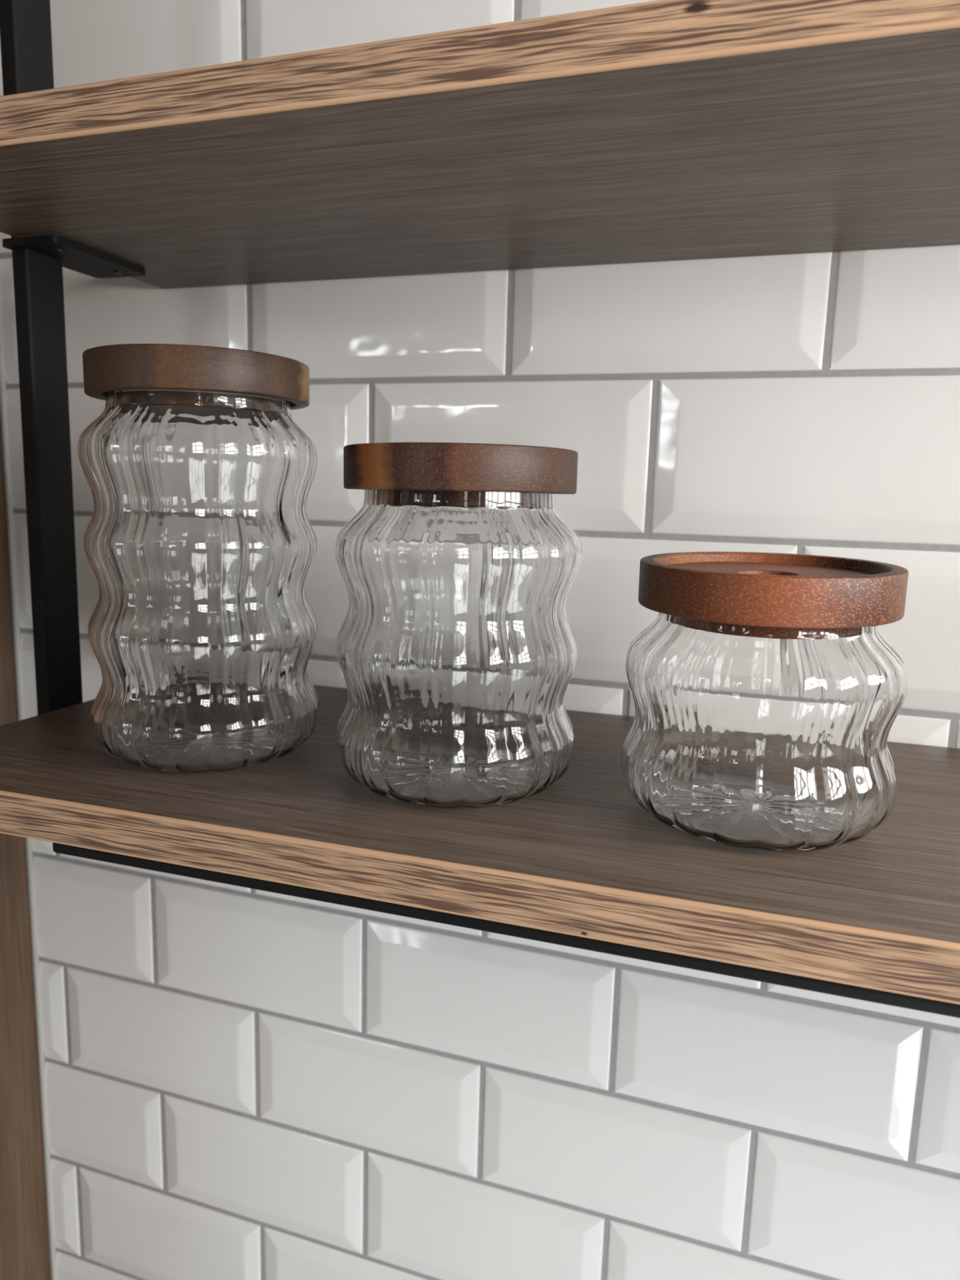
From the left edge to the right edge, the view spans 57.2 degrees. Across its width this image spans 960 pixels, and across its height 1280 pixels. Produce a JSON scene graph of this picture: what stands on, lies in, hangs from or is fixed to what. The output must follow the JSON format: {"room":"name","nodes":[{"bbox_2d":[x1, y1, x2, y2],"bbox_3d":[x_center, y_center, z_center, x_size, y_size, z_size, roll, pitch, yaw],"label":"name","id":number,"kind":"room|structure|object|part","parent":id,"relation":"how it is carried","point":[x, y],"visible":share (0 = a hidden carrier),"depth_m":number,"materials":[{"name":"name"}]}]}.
{"room":"kitchen","nodes":[
{"label":"kitchen","id":0,"kind":"room"},
{"bbox_2d":[0,0,959,1279],"bbox_3d":[-0.890,-0.160,0.973,3.460,2.687,0.119,5,10,18],"label":"wall","id":1,"kind":"structure","parent":0,"point":[242,1083],"depth_m":0.64,"materials":[{"name":"white tile"}]},
{"bbox_2d":[0,311,56,1279],"bbox_3d":[-0.403,-0.074,0.759,0.005,2.580,0.005,5,10,18],"label":"trim","id":2,"kind":"structure","parent":1,"relation":"attached to","point":[8,498],"depth_m":0.80,"materials":[{"name":"grey"}]},
{"bbox_2d":[0,0,959,288],"bbox_3d":[0.182,-0.222,0.398,0.981,0.020,0.259,5,10,18],"label":"wall shelf","id":3,"kind":"object","parent":1,"relation":"attached to","point":[658,130],"visible":1,"depth_m":0.39,"materials":[{"name":"brown wood"}]},
{"bbox_2d":[0,684,959,1004],"bbox_3d":[0.177,0.092,0.439,0.968,0.022,0.277,4,10,18],"label":"wall shelf","id":4,"kind":"object","parent":1,"relation":"attached to","point":[580,856],"visible":0.53,"depth_m":0.38,"materials":[{"name":"brown wood"}]},
{"bbox_2d":[0,0,145,715],"bbox_3d":[-0.259,-0.478,0.543,0.043,1.105,0.084,5,10,18],"label":"shelf bracket","id":5,"kind":"object","parent":4,"relation":"attached to","point":[38,262],"visible":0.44,"depth_m":0.58,"materials":[{"name":"black metal"}]},
{"bbox_3d":[-0.279,-0.480,0.530,0.012,1.098,0.031,5,10,18],"label":"post","id":6,"kind":"part","parent":5,"relation":"part of","materials":[{"name":"black metal"}]},
{"bbox_3d":[-0.265,-0.251,0.580,0.043,0.004,0.084,5,10,18],"label":"bracket plate","id":7,"kind":"part","parent":5,"relation":"part of","materials":[{"name":"black metal"}]},
{"bbox_2d":[78,343,319,773],"bbox_3d":[-0.151,-0.043,0.486,0.124,0.214,0.122,5,10,21],"label":"storage jar","id":8,"kind":"object","parent":4,"relation":"on","point":[200,543],"visible":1,"depth_m":0.44,"materials":[{"name":"clear glass"}]},
{"bbox_3d":[-0.149,-0.138,0.471,0.114,0.020,0.114,-2,10,-17],"label":"lid","id":9,"kind":"part","parent":8,"relation":"part of","materials":[{"name":"brown wood"}]},
{"bbox_2d":[334,442,582,808],"bbox_3d":[-0.011,-0.010,0.446,0.124,0.169,0.122,4,10,14],"label":"storage jar","id":10,"kind":"object","parent":4,"relation":"on","point":[459,566],"visible":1,"depth_m":0.40,"materials":[{"name":"clear glass"}]},
{"bbox_3d":[-0.009,-0.084,0.434,0.114,0.020,0.114,1,9,-1],"label":"lid","id":11,"kind":"part","parent":10,"relation":"part of","materials":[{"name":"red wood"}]},
{"bbox_2d":[53,842,959,1017],"bbox_3d":[0.196,0.126,0.319,0.832,0.008,0.050,4,10,18],"label":"support bar","id":12,"kind":"object","parent":4,"relation":"attached to","point":[935,1006],"visible":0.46,"depth_m":0.35,"materials":[{"name":"black metal"}]},
{"bbox_2d":[621,551,908,851],"bbox_3d":[0.129,0.023,0.408,0.124,0.121,0.122,4,10,13],"label":"storage jar","id":13,"kind":"object","parent":4,"relation":"on","point":[768,693],"visible":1,"depth_m":0.36,"materials":[{"name":"clear glass"}]},
{"bbox_3d":[0.130,-0.025,0.400,0.114,0.020,0.114,4,11,18],"label":"lid","id":14,"kind":"part","parent":13,"relation":"part of","materials":[{"name":"red wood"}]},
{"bbox_3d":[-1.358,1.385,-0.082,3.460,0.080,2.600,5,10,18],"label":"floor","id":15,"kind":"structure","parent":0,"visible":0},
{"bbox_2d":[0,419,51,1279],"bbox_3d":[-0.762,0.067,0.608,0.560,2.330,0.553,5,10,18],"label":"wooden panel","id":16,"kind":"object","parent":15,"relation":"on","point":[24,1251],"visible":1,"depth_m":0.81,"materials":[{"name":"brown wood"}]}
]}

